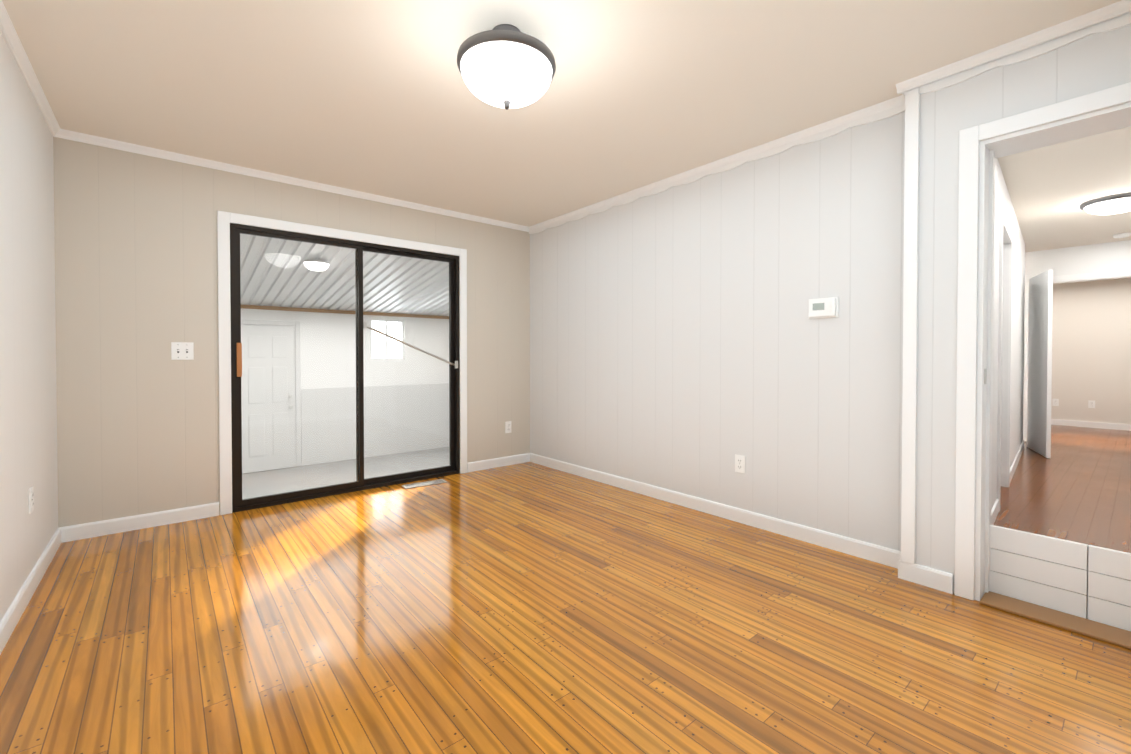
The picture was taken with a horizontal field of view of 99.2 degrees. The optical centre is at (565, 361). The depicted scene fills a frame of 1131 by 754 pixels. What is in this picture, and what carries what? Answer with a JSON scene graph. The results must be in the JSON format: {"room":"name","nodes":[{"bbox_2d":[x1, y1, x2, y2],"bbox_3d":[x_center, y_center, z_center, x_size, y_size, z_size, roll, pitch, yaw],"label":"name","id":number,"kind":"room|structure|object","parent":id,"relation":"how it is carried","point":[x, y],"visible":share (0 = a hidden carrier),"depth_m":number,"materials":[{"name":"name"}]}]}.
{"room":"empty living room","nodes":[
{"label":"empty living room","id":0,"kind":"room"},
{"bbox_2d":[0,33,57,621],"bbox_3d":[-1.480,-0.121,0.900,0.140,2.440,4.940,-1,1,-40],"label":"wall","id":1,"kind":"structure","parent":0,"point":[28,425],"depth_m":2.21,"materials":[{"name":"beige paint"}]},
{"bbox_2d":[29,486,33,513],"bbox_3d":[-2.517,0.652,2.271,0.009,0.116,0.072,-1,1,-40],"label":"electrical outlet","id":2,"kind":"object","parent":1,"relation":"attached to","point":[31,498],"visible":1,"depth_m":2.26,"materials":[{"name":"white plastic"}]},
{"bbox_2d":[0,0,63,138],"bbox_3d":[-1.458,-1.320,0.994,0.034,0.045,4.800,-1,1,-40],"label":"crown molding","id":3,"kind":"structure","parent":1,"relation":"attached to","point":[8,32],"depth_m":2.20,"materials":[{"name":"white wood"}]},
{"bbox_2d":[0,527,63,653],"bbox_3d":[-1.465,1.053,1.018,0.014,0.090,4.800,-1,1,-40],"label":"baseboard","id":4,"kind":"structure","parent":1,"relation":"attached to","point":[8,623],"depth_m":2.16,"materials":[{"name":"white wood"}]},
{"bbox_2d":[53,137,529,527],"bbox_3d":[-1.735,0.150,3.997,3.710,3.060,0.140,-1,1,-40],"label":"wall","id":5,"kind":"structure","parent":0,"point":[136,265],"depth_m":3.16,"materials":[{"name":"beige paint"}]},
{"bbox_2d":[64,502,218,541],"bbox_3d":[-2.694,1.026,3.108,0.745,0.090,0.014,-1,1,-40],"label":"baseboard","id":6,"kind":"structure","parent":5,"relation":"attached to","point":[124,524],"depth_m":3.07,"materials":[{"name":"white wood"}]},
{"bbox_2d":[171,342,193,359],"bbox_3d":[-2.552,-0.070,3.210,0.116,0.116,0.018,-1,1,-40],"label":"switch plate","id":7,"kind":"object","parent":5,"relation":"attached to","point":[182,350],"visible":1,"depth_m":3.21,"materials":[{"name":"white plastic"}]},
{"bbox_2d":[64,129,527,231],"bbox_3d":[-1.656,-1.357,3.931,3.370,0.045,0.034,-1,1,-40],"label":"crown molding","id":8,"kind":"structure","parent":5,"relation":"attached to","point":[70,135],"depth_m":3.49,"materials":[{"name":"white wood"}]},
{"bbox_2d":[217,211,466,514],"bbox_3d":[-1.704,0.005,3.990,1.910,2.110,0.128,-1,1,-40],"label":"door frame","id":9,"kind":"structure","parent":5,"relation":"attached to","point":[360,483],"depth_m":3.82,"materials":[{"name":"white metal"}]},
{"bbox_2d":[467,453,527,471],"bbox_3d":[-0.666,1.005,4.799,0.695,0.090,0.014,-1,1,-40],"label":"baseboard","id":10,"kind":"structure","parent":5,"relation":"attached to","point":[521,458],"depth_m":4.78,"materials":[{"name":"white wood"}]},
{"bbox_2d":[505,421,510,432],"bbox_3d":[-0.577,0.664,4.872,0.072,0.116,0.009,-1,1,-40],"label":"electrical outlet","id":11,"kind":"object","parent":5,"relation":"attached to","point":[507,426],"visible":1,"depth_m":4.87,"materials":[{"name":"white plastic"}]},
{"bbox_2d":[240,234,448,315],"bbox_3d":[-2.749,-1.040,5.683,7.250,0.607,3.730,-1,1,-40],"label":"porch roof","id":12,"kind":"structure","parent":0,"point":[313,251],"depth_m":5.92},
{"bbox_2d":[303,259,329,270],"bbox_3d":[-2.680,-1.030,5.186,0.250,0.115,0.250,-1,1,-40],"label":"ceiling light","id":13,"kind":"object","parent":12,"relation":"attached to","point":[310,266],"depth_m":5.11,"materials":[{"name":"white glass"}]},
{"bbox_2d":[241,304,448,465],"bbox_3d":[-3.905,0.342,7.047,7.200,2.360,0.120,-1,1,-40],"label":"wall","id":14,"kind":"structure","parent":0,"point":[331,378],"depth_m":7.46,"materials":[{"name":"white paint"}]},
{"bbox_2d":[241,319,300,473],"bbox_3d":[-4.136,0.473,6.710,0.810,2.095,0.100,-1,1,-40],"label":"door","id":15,"kind":"structure","parent":14,"relation":"in","point":[247,392],"depth_m":6.74,"materials":[{"name":"white wood"}]},
{"bbox_2d":[241,305,448,318],"bbox_3d":[-3.857,-0.752,6.976,7.200,0.050,0.029,-1,1,-40],"label":"beam","id":16,"kind":"structure","parent":14,"relation":"attached to","point":[320,310],"depth_m":7.24,"materials":[{"name":"brown wood"}]},
{"bbox_2d":[301,381,448,388],"bbox_3d":[-3.862,0.382,6.997,7.200,0.040,0.011,-1,1,-40],"label":"trim","id":17,"kind":"structure","parent":14,"relation":"attached to","point":[367,385],"depth_m":7.70,"materials":[{"name":"white"}]},
{"bbox_2d":[301,383,448,465],"bbox_3d":[-3.863,0.962,7.005,7.200,1.120,0.010,-1,1,-40],"label":"wainscot","id":18,"kind":"structure","parent":14,"relation":"attached to","point":[391,426],"depth_m":7.69,"materials":[{"name":"white paint"}]},
{"bbox_2d":[370,318,403,360],"bbox_3d":[-2.914,-0.353,7.849,0.560,0.670,0.055,-1,1,-40],"label":"window","id":19,"kind":"structure","parent":14,"relation":"in","point":[377,352],"depth_m":7.85,"materials":[{"name":"white"}]},
{"bbox_2d":[242,447,449,498],"bbox_3d":[-2.752,1.599,5.681,7.200,0.120,3.720,-1,1,-40],"label":"floor","id":20,"kind":"structure","parent":0,"point":[280,480],"depth_m":6.68,"materials":[{"name":"concrete"}]},
{"bbox_2d":[0,425,1130,753],"bbox_3d":[2.975,1.112,4.630,11.740,0.120,4.940,-1,1,-40],"label":"floor","id":21,"kind":"structure","parent":0,"point":[526,608],"depth_m":1.89,"materials":[{"name":"brown wood"}]},
{"bbox_2d":[402,479,446,488],"bbox_3d":[-1.214,1.055,4.157,0.360,0.006,0.115,-1,1,-36],"label":"floor vent","id":22,"kind":"object","parent":21,"relation":"in","point":[421,484],"visible":1,"depth_m":4.16,"materials":[{"name":"silver metal"}]},
{"bbox_2d":[979,591,1130,649],"bbox_3d":[2.173,1.081,1.890,0.160,0.012,0.820,-1,1,-40],"label":"floor strip","id":23,"kind":"object","parent":21,"relation":"on","point":[1088,627],"visible":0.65,"depth_m":2.00,"materials":[{"name":"brown wood"}]},
{"bbox_2d":[2,0,1130,251],"bbox_3d":[3.142,-1.445,4.398,11.740,0.120,5.740,-1,1,-40],"label":"ceiling","id":24,"kind":"structure","parent":0,"point":[374,96],"depth_m":2.39,"materials":[{"name":"beige paint"}]},
{"bbox_2d":[457,24,555,109],"bbox_3d":[-0.243,-1.199,1.995,0.406,0.312,0.406,-1,1,-40],"label":"ceiling light fixture","id":25,"kind":"object","parent":24,"relation":"hanging from","point":[506,66],"visible":1,"depth_m":1.88,"materials":[{"name":"white glass"}]},
{"bbox_2d":[1080,192,1130,214],"bbox_3d":[4.699,-1.325,4.109,0.430,0.112,0.430,-1,1,-40],"label":"hall ceiling light","id":26,"kind":"object","parent":24,"relation":"attached to","point":[1113,204],"visible":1,"depth_m":4.05,"materials":[{"name":"white glass"}]},
{"bbox_2d":[1113,232,1130,237],"bbox_3d":[6.089,-1.379,5.268,0.130,0.035,0.130,-1,1,-40],"label":"smoke detector","id":27,"kind":"object","parent":24,"relation":"attached to","point":[1123,235],"visible":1,"depth_m":5.24,"materials":[{"name":"white plastic"}]},
{"bbox_2d":[530,111,904,550],"bbox_3d":[0.746,-0.157,3.790,0.120,2.440,3.350,-1,1,-40],"label":"wall","id":28,"kind":"structure","parent":0,"point":[681,342],"depth_m":3.16,"materials":[{"name":"white paint"}]},
{"bbox_2d":[735,454,744,472],"bbox_3d":[1.160,0.680,3.202,0.009,0.116,0.072,-1,1,-40],"label":"electrical outlet","id":29,"kind":"object","parent":28,"relation":"attached to","point":[740,463],"visible":1,"depth_m":3.20,"materials":[{"name":"white plastic"}]},
{"bbox_2d":[809,297,838,318],"bbox_3d":[1.486,-0.310,2.784,0.028,0.116,0.164,-1,1,-40],"label":"thermostat","id":30,"kind":"object","parent":28,"relation":"attached to","point":[824,307],"visible":1,"depth_m":2.77,"materials":[{"name":"white plastic"}]},
{"bbox_2d":[991,158,1024,509],"bbox_3d":[3.724,-0.162,4.120,4.900,2.440,0.100,-1,1,-44],"label":"wall","id":31,"kind":"structure","parent":0,"point":[1003,203],"depth_m":4.08,"materials":[{"name":"white paint"}]},
{"bbox_2d":[991,212,1023,524],"bbox_3d":[3.765,-0.001,4.080,4.900,2.120,0.016,-1,1,-44],"label":"trim","id":32,"kind":"structure","parent":31,"relation":"attached to","point":[1005,228],"depth_m":3.43,"materials":[{"name":"white wood"}]},
{"bbox_2d":[1027,270,1052,457],"bbox_3d":[5.410,0.024,5.498,0.040,2.025,0.760,0,1,32],"label":"hall door","id":33,"kind":"structure","parent":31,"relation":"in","point":[1040,311],"depth_m":5.41,"materials":[{"name":"white wood"}]},
{"bbox_2d":[909,25,1130,599],"bbox_3d":[2.236,-0.134,1.908,0.240,2.440,1.450,-1,1,-40],"label":"wall","id":34,"kind":"structure","parent":0,"point":[1090,64],"depth_m":2.26,"materials":[{"name":"white paint"}]},
{"bbox_2d":[528,100,904,231],"bbox_3d":[0.703,-1.357,3.700,0.040,0.038,3.290,-1,1,-40],"label":"crown molding","id":35,"kind":"structure","parent":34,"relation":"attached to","point":[887,104],"depth_m":3.15,"materials":[{"name":"white wood"}]},
{"bbox_2d":[528,453,915,580],"bbox_3d":[0.684,1.018,3.753,0.040,0.090,3.350,-1,1,-40],"label":"baseboard","id":36,"kind":"structure","parent":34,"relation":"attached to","point":[861,549],"depth_m":3.12,"materials":[{"name":"white wood"}]},
{"bbox_2d":[529,12,1130,563],"bbox_3d":[1.110,-0.180,3.150,0.139,2.318,4.800,-1,1,-40],"label":"trim","id":37,"kind":"structure","parent":34,"relation":"attached to","point":[911,106],"depth_m":2.35,"materials":[{"name":"white wood"}]},
{"bbox_2d":[889,0,1130,103],"bbox_3d":[2.088,-1.333,1.832,0.045,0.038,1.427,-1,1,-40],"label":"crown molding","id":38,"kind":"structure","parent":34,"relation":"attached to","point":[1122,7],"depth_m":2.03,"materials":[{"name":"white wood"}]},
{"bbox_2d":[954,82,1130,600],"bbox_3d":[2.128,0.017,1.839,0.018,2.140,1.000,-1,1,-40],"label":"door frame","id":39,"kind":"structure","parent":34,"relation":"attached to","point":[970,138],"depth_m":2.18,"materials":[{"name":"white wood"}]},
{"bbox_2d":[975,102,1130,600],"bbox_3d":[2.227,0.051,1.922,0.240,2.070,0.860,-1,1,-40],"label":"lining","id":40,"kind":"object","parent":34,"relation":"attached to","point":[1088,124],"visible":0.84,"depth_m":2.17,"materials":[{"name":"white wood"}]},
{"bbox_2d":[984,369,986,383],"bbox_3d":[1.916,0.068,2.197,0.035,0.070,0.002,-1,1,-40],"label":"strike plate","id":41,"kind":"object","parent":40,"relation":"attached to","point":[985,376],"visible":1,"depth_m":2.19,"materials":[{"name":"silver metal"}]},
{"bbox_2d":[989,525,1130,630],"bbox_3d":[2.251,0.926,1.953,0.039,0.312,0.816,-1,1,-40],"label":"step riser","id":42,"kind":"object","parent":40,"relation":"attached to","point":[1089,582],"visible":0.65,"depth_m":2.06,"materials":[{"name":"white wood"}]},
{"bbox_2d":[1023,240,1130,440],"bbox_3d":[6.479,-0.181,5.673,0.120,2.440,3.400,-1,1,-40],"label":"wall","id":43,"kind":"structure","parent":0,"point":[1105,257],"depth_m":5.91,"materials":[{"name":"white paint"}]},
{"bbox_2d":[1053,269,1130,283],"bbox_3d":[6.358,-0.013,5.809,0.136,2.100,0.960,-1,1,-40],"label":"door frame","id":44,"kind":"structure","parent":43,"relation":"attached to","point":[1106,275],"depth_m":5.76,"materials":[{"name":"white wood"}]},
{"bbox_2d":[1051,278,1130,424],"bbox_3d":[8.330,-0.200,7.216,0.120,2.440,3.400,-1,1,-40],"label":"wall","id":45,"kind":"structure","parent":0,"point":[1091,340],"depth_m":7.40,"materials":[{"name":"white paint"}]},
{"bbox_2d":[1052,399,1058,405],"bbox_3d":[7.845,0.653,7.708,0.009,0.116,0.072,-1,1,-40],"label":"electrical outlet","id":46,"kind":"object","parent":45,"relation":"attached to","point":[1055,402],"visible":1,"depth_m":7.71,"materials":[{"name":"white plastic"}]},
{"bbox_2d":[1051,419,1130,430],"bbox_3d":[8.311,0.976,7.150,0.014,0.090,3.300,-1,1,-40],"label":"baseboard","id":47,"kind":"structure","parent":45,"relation":"attached to","point":[1115,426],"depth_m":7.41,"materials":[{"name":"white wood"}]},
{"bbox_2d":[1088,400,1094,407],"bbox_3d":[8.095,0.657,7.408,0.009,0.116,0.072,-1,1,-40],"label":"electrical outlet","id":48,"kind":"object","parent":45,"relation":"attached to","point":[1091,403],"visible":1,"depth_m":7.41,"materials":[{"name":"white plastic"}]}
]}

